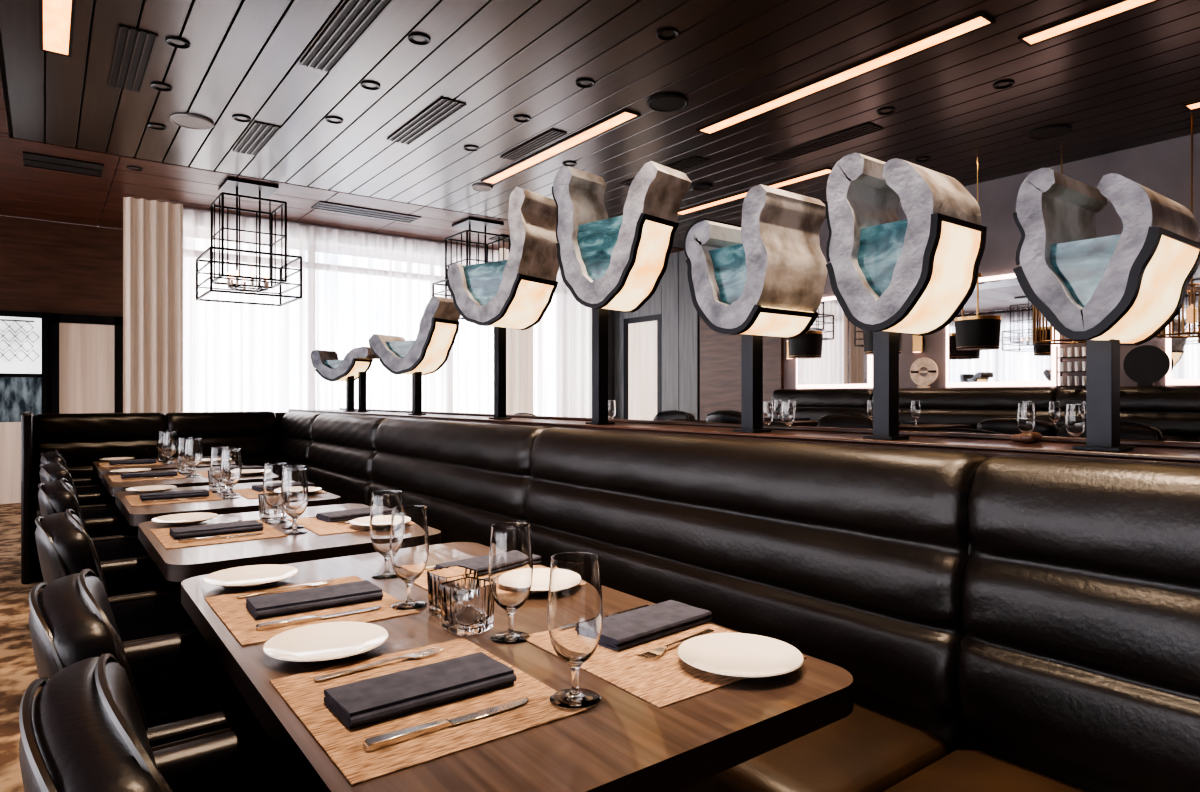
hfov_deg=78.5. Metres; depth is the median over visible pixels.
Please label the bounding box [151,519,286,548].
woven placemat
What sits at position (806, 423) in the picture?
dining table
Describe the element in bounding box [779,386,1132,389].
trim
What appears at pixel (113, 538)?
armchair
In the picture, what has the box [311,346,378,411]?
sculpture
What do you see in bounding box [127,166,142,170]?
recessed light
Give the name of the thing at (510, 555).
water goblet
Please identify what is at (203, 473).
woven placemat
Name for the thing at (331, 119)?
recessed light
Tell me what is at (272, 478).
water goblet
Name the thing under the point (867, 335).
pendant lamp
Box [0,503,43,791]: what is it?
floor
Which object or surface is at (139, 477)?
table knife
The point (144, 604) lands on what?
armchair
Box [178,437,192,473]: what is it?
water goblet
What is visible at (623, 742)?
dining table
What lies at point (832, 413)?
armchair
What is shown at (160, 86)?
recessed light
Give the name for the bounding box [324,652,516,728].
folded napkin
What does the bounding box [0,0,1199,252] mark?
ceiling
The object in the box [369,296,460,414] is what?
sculpture
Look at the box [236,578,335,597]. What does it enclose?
fork
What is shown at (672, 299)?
panels
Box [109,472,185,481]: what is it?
woven placemat
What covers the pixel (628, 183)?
ceiling vent
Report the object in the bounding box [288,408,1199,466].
ledge
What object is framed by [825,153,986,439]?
sculpture
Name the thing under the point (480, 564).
folded napkin
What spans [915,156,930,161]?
recessed light
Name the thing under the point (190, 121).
ceiling speaker
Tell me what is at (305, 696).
woven placemat
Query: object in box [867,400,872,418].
water goblet
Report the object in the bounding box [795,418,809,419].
folded napkin
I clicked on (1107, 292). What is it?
sculpture
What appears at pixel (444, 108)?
ceiling vent
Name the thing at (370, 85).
recessed light
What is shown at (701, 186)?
ceiling speaker
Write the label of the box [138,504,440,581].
dining table
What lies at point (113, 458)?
plate
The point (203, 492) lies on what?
folded napkin
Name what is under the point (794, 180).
recessed light
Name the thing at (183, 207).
track
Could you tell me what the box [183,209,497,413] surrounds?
sheer curtain
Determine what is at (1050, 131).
ceiling speaker
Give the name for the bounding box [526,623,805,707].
woven placemat
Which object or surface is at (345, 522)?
fork
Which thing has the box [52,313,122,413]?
door
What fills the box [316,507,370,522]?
folded napkin
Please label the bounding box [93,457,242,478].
dining table
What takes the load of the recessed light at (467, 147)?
in the ceiling
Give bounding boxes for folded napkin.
[110,459,155,463]
[121,471,176,477]
[140,489,208,500]
[169,520,262,538]
[242,465,263,469]
[246,580,382,618]
[252,482,314,491]
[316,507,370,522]
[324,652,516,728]
[434,554,540,575]
[598,600,711,650]
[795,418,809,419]
[902,421,930,423]
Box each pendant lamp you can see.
[788,331,822,358]
[863,330,902,354]
[954,157,1001,349]
[1032,144,1085,344]
[1156,112,1199,337]
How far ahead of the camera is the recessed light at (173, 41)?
4.15 m
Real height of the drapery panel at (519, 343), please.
2.950 m
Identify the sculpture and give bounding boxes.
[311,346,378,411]
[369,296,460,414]
[446,187,558,418]
[552,161,691,424]
[684,184,827,432]
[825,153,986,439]
[1013,168,1199,451]
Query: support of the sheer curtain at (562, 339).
hanging from the ceiling
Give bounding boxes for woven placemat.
[98,460,163,467]
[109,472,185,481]
[125,490,222,506]
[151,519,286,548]
[196,471,263,477]
[204,575,418,645]
[233,488,326,498]
[270,638,587,784]
[288,517,369,535]
[414,564,545,601]
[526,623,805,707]
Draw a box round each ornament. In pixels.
[910,357,937,387]
[1123,345,1169,385]
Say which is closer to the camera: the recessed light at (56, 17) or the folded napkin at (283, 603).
the folded napkin at (283, 603)
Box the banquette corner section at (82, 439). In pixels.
[34,411,277,581]
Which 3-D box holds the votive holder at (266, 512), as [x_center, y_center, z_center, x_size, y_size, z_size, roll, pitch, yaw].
[-1.177,0.396,2.645,0.083,0.087,0.083,0,0,41]
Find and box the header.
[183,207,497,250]
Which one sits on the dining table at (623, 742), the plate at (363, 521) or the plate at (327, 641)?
the plate at (327, 641)
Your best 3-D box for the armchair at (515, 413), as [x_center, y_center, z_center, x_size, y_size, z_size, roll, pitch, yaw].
[-0.414,0.561,5.827,0.608,0.862,0.572,0,0,-37]
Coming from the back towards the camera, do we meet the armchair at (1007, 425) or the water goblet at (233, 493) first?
the armchair at (1007, 425)
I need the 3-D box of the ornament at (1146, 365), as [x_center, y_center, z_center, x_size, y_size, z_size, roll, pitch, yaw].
[4.289,-0.239,5.770,0.060,0.323,0.306,0,0,-37]
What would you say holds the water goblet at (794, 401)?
on the dining table at (806, 423)
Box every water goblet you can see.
[157,431,167,461]
[162,432,175,464]
[165,431,177,462]
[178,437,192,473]
[184,439,200,477]
[187,438,202,475]
[210,447,228,492]
[220,450,240,498]
[223,448,241,495]
[263,463,286,523]
[281,465,304,528]
[281,468,308,534]
[370,490,402,578]
[389,505,428,609]
[489,522,532,643]
[547,552,602,708]
[608,400,615,418]
[763,401,773,424]
[774,400,781,418]
[782,402,794,425]
[788,400,795,412]
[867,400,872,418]
[910,400,920,424]
[1017,403,1035,432]
[1048,401,1060,423]
[1065,404,1085,437]
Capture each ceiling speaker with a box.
[170,114,213,129]
[472,184,492,191]
[647,94,688,111]
[692,183,712,190]
[1028,124,1071,138]
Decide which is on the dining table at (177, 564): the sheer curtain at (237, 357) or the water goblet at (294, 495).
the water goblet at (294, 495)
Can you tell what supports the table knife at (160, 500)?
on the woven placemat at (134, 500)
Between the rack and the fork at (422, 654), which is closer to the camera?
the fork at (422, 654)
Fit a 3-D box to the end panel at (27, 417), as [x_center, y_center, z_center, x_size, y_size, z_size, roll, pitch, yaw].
[-3.813,0.650,4.896,0.055,1.080,0.650,0,0,-37]
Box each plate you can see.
[99,457,134,461]
[110,468,150,473]
[125,485,176,492]
[151,512,217,524]
[203,564,297,587]
[241,469,263,474]
[263,621,388,661]
[308,487,321,493]
[349,516,369,527]
[530,568,549,592]
[678,633,803,677]
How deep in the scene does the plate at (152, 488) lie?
3.38 m
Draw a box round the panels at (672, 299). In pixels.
[614,252,698,421]
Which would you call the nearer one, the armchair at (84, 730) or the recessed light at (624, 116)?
the armchair at (84, 730)
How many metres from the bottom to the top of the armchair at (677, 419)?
0.862 m
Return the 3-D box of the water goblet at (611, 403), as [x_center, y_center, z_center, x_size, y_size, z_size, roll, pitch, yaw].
[0.090,0.138,6.020,0.080,0.204,0.080,0,0,-18]
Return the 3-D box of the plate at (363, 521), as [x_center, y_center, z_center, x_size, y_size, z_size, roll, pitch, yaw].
[-0.739,0.428,2.481,0.202,0.018,0.202,0,0,-37]
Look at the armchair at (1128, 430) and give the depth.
3.82 m
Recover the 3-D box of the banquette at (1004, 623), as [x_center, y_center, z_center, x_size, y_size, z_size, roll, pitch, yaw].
[-0.020,0.658,2.297,0.677,1.064,9.090,0,0,-37]
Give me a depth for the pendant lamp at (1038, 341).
5.89 m
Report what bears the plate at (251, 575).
on the dining table at (623, 742)
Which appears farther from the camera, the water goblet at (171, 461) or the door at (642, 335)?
the door at (642, 335)
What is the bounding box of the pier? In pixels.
[608,309,613,418]
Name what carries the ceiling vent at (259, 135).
in the ceiling
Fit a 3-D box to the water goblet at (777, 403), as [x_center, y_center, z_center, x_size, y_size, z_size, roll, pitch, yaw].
[1.766,0.138,7.286,0.080,0.204,0.080,0,0,-41]
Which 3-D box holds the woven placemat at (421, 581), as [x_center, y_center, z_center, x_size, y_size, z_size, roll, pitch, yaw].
[-0.267,0.439,1.772,0.330,0.002,0.380,0,0,-37]
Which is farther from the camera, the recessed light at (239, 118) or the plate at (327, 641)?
the recessed light at (239, 118)
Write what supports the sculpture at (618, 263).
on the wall
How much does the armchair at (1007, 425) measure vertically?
0.862 m
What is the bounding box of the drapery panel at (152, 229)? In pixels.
[123,197,182,413]
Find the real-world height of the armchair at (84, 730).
0.862 m
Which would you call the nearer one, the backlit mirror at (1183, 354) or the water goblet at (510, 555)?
the water goblet at (510, 555)
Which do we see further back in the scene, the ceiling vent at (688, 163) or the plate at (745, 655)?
the ceiling vent at (688, 163)
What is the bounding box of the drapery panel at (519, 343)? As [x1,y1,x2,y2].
[500,248,532,415]
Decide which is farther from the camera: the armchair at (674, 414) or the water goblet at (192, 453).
the armchair at (674, 414)
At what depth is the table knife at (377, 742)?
0.95 m
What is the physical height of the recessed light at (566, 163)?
0.010 m
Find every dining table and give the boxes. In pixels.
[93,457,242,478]
[101,467,263,495]
[115,482,339,526]
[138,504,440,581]
[181,542,852,791]
[763,419,818,426]
[899,423,972,430]
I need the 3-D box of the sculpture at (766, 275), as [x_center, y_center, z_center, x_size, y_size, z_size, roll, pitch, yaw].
[0.520,-0.267,2.480,0.304,0.775,0.369,0,0,-37]
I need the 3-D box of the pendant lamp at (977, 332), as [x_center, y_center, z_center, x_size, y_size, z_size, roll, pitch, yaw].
[3.146,-1.190,6.122,0.356,1.600,0.356,0,0,-37]
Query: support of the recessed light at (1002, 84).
in the ceiling
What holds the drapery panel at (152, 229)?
hanging from the ceiling
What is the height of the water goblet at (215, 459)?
0.204 m
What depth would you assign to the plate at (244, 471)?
4.16 m
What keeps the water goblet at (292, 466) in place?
on the dining table at (177, 564)
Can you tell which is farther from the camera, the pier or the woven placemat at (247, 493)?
the pier
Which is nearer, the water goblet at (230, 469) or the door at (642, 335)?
the water goblet at (230, 469)
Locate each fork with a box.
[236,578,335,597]
[314,645,443,681]
[332,520,350,523]
[635,629,713,658]
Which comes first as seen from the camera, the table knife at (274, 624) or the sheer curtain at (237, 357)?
the table knife at (274, 624)
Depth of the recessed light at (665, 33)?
4.05 m
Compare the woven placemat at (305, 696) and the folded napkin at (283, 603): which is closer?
the woven placemat at (305, 696)
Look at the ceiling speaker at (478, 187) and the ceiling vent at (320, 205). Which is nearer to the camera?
the ceiling speaker at (478, 187)
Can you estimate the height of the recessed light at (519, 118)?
0.010 m
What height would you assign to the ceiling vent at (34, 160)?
0.012 m
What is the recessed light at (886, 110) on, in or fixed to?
in the ceiling
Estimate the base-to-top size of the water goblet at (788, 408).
0.204 m
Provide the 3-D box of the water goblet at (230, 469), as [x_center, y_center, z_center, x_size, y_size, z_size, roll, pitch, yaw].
[-1.593,0.338,3.171,0.080,0.204,0.080,0,0,-18]
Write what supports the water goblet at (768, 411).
on the dining table
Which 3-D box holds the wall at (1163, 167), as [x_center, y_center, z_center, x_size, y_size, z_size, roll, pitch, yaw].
[3.366,-0.405,7.241,0.100,3.190,13.500,0,0,-37]
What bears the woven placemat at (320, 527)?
on the dining table at (177, 564)
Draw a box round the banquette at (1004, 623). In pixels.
[275,411,1199,791]
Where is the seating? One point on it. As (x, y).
(1173, 410)
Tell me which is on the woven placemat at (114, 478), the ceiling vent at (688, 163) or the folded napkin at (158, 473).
the folded napkin at (158, 473)
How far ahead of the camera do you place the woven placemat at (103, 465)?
4.65 m
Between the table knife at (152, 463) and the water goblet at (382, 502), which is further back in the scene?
the table knife at (152, 463)
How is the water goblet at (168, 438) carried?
on the dining table at (98, 470)
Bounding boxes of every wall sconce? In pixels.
[787,342,792,358]
[913,335,924,352]
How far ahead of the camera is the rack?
6.17 m
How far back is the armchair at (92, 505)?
3.61 m
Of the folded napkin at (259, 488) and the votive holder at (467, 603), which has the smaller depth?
the votive holder at (467, 603)
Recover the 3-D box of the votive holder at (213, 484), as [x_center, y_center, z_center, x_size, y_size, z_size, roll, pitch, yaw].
[-1.792,0.396,3.459,0.083,0.087,0.083,0,0,41]
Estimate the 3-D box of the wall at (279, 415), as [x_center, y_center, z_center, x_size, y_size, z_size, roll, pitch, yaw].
[-3.364,0.665,5.755,1.808,1.050,0.140,0,0,-37]
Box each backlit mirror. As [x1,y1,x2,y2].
[796,296,872,388]
[946,273,1059,386]
[1166,265,1199,384]
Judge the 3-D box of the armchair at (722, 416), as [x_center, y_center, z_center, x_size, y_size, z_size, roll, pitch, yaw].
[1.332,0.561,6.833,0.608,0.862,0.572,0,0,-37]
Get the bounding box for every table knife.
[108,463,152,465]
[121,477,167,479]
[142,497,206,502]
[177,533,262,542]
[256,606,381,630]
[363,697,528,751]
[603,605,649,617]
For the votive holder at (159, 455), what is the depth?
5.01 m
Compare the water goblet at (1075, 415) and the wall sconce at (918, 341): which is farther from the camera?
the wall sconce at (918, 341)
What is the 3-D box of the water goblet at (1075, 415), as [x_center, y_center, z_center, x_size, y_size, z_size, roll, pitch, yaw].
[2.139,0.138,3.307,0.080,0.204,0.080,0,0,34]
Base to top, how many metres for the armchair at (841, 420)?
0.862 m
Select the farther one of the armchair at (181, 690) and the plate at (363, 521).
the plate at (363, 521)
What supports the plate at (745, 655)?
on the woven placemat at (664, 680)
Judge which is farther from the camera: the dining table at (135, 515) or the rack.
the rack
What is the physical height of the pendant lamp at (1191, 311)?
1.607 m
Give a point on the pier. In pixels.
(610, 312)
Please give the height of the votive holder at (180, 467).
0.087 m
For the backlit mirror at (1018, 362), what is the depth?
6.66 m
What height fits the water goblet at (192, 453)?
0.204 m
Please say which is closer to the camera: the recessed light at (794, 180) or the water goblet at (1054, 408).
the water goblet at (1054, 408)
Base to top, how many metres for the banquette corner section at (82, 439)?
1.064 m
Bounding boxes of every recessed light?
[39,0,75,56]
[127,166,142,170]
[147,123,165,129]
[150,82,172,90]
[165,37,190,48]
[232,115,250,121]
[325,116,342,123]
[360,81,379,89]
[408,33,429,44]
[463,145,478,150]
[481,110,640,183]
[513,115,530,121]
[562,161,576,166]
[575,78,594,87]
[656,28,678,39]
[678,190,748,214]
[696,13,995,134]
[766,167,831,188]
[877,107,895,114]
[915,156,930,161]
[992,80,1014,88]
[1018,0,1159,46]
[1183,100,1199,110]
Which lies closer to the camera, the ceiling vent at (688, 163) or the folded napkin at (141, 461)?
the folded napkin at (141, 461)
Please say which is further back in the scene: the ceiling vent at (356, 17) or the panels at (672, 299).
the panels at (672, 299)
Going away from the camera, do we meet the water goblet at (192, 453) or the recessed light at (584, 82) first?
the water goblet at (192, 453)
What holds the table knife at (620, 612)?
on the woven placemat at (664, 680)
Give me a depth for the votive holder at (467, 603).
1.36 m
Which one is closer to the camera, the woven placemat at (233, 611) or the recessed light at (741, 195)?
the woven placemat at (233, 611)
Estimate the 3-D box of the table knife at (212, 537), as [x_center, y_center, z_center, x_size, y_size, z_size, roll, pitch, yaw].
[-1.159,0.432,2.257,0.240,0.009,0.020,0,0,-38]
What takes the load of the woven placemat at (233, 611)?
on the dining table at (623, 742)
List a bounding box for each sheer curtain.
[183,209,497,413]
[533,267,591,417]
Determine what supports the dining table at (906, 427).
on the platform
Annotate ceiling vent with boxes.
[23,152,103,176]
[107,25,157,92]
[233,122,280,155]
[299,0,393,72]
[311,201,420,222]
[387,98,466,144]
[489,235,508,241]
[500,129,567,160]
[621,179,632,185]
[667,156,708,170]
[763,123,882,162]
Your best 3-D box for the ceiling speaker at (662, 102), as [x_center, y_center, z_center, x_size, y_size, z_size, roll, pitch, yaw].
[0.461,-1.990,4.998,0.280,0.018,0.280,0,0,-37]
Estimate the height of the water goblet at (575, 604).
0.204 m
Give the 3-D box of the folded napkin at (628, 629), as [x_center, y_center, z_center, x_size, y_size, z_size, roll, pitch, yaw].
[0.085,0.427,1.381,0.250,0.022,0.115,0,0,-42]
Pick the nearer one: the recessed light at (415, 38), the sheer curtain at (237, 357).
the recessed light at (415, 38)
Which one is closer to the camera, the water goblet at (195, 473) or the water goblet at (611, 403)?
the water goblet at (195, 473)
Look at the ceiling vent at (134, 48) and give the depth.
4.33 m
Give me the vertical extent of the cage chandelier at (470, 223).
1.078 m
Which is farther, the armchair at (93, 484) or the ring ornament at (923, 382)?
the ring ornament at (923, 382)
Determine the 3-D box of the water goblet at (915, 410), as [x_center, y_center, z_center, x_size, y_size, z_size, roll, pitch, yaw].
[2.590,0.138,6.029,0.080,0.204,0.080,0,0,-33]
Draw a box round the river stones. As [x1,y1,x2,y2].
[1011,432,1041,442]
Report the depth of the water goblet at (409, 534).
1.51 m
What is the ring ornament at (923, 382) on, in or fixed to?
on the trim at (1120, 386)
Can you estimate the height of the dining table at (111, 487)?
0.750 m
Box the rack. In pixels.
[1056,346,1085,386]
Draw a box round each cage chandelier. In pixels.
[196,177,301,305]
[432,217,510,318]
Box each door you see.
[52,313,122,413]
[624,314,660,419]
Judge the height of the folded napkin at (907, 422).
0.022 m
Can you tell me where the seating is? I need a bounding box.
[771,386,1199,441]
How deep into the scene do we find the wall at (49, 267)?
8.46 m
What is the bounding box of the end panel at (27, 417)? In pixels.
[21,412,32,583]
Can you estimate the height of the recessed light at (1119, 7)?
0.012 m
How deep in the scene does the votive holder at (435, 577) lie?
1.47 m
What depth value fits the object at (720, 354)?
9.39 m
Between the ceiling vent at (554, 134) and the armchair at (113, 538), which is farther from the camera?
the ceiling vent at (554, 134)
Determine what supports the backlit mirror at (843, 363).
attached to the wall at (1163, 167)
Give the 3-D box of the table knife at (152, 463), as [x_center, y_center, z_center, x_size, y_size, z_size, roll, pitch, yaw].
[-2.967,0.432,4.651,0.240,0.009,0.020,0,0,-36]
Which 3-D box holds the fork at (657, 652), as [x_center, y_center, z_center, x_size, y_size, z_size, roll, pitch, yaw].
[0.136,0.432,1.287,0.025,0.007,0.211,0,0,43]
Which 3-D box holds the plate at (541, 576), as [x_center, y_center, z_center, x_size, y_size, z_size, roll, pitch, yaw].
[-0.140,0.428,1.687,0.202,0.018,0.202,0,0,-37]
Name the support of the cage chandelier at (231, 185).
hanging from the ceiling
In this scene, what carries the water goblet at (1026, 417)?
on the dining table
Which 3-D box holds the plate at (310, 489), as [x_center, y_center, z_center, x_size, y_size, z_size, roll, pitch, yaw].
[-1.354,0.428,3.295,0.202,0.018,0.202,0,0,-37]
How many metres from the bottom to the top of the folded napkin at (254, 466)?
0.022 m
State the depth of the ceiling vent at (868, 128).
5.78 m
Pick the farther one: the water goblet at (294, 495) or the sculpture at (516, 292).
the sculpture at (516, 292)
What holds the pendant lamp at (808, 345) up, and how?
hanging from the ceiling
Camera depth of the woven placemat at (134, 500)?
3.08 m
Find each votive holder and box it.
[157,448,167,460]
[177,457,191,471]
[208,471,228,490]
[258,494,286,519]
[427,565,477,618]
[439,577,494,636]
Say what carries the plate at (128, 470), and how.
on the dining table at (111, 487)
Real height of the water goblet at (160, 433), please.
0.204 m
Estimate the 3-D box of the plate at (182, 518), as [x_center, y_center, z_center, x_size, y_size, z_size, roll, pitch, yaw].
[-1.433,0.428,2.542,0.202,0.018,0.202,0,0,-37]
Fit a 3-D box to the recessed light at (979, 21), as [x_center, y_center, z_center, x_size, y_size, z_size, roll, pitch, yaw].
[1.414,-1.994,4.715,0.148,0.012,2.112,0,0,-37]
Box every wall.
[0,215,122,413]
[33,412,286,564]
[670,133,1199,419]
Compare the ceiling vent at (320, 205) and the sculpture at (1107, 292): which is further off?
the ceiling vent at (320, 205)
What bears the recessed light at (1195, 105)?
in the ceiling
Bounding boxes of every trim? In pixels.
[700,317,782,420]
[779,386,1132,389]
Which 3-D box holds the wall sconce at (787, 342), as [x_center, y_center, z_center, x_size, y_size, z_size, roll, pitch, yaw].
[2.259,-0.540,8.623,0.140,0.208,0.110,0,0,-37]
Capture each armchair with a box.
[19,653,303,791]
[28,569,256,746]
[35,509,197,641]
[38,478,149,560]
[39,460,122,518]
[40,450,107,493]
[514,413,536,415]
[653,410,694,420]
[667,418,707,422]
[705,410,740,423]
[816,414,872,428]
[818,413,870,421]
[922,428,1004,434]
[977,416,1058,436]
[1056,421,1163,440]
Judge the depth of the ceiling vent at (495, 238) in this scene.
9.31 m

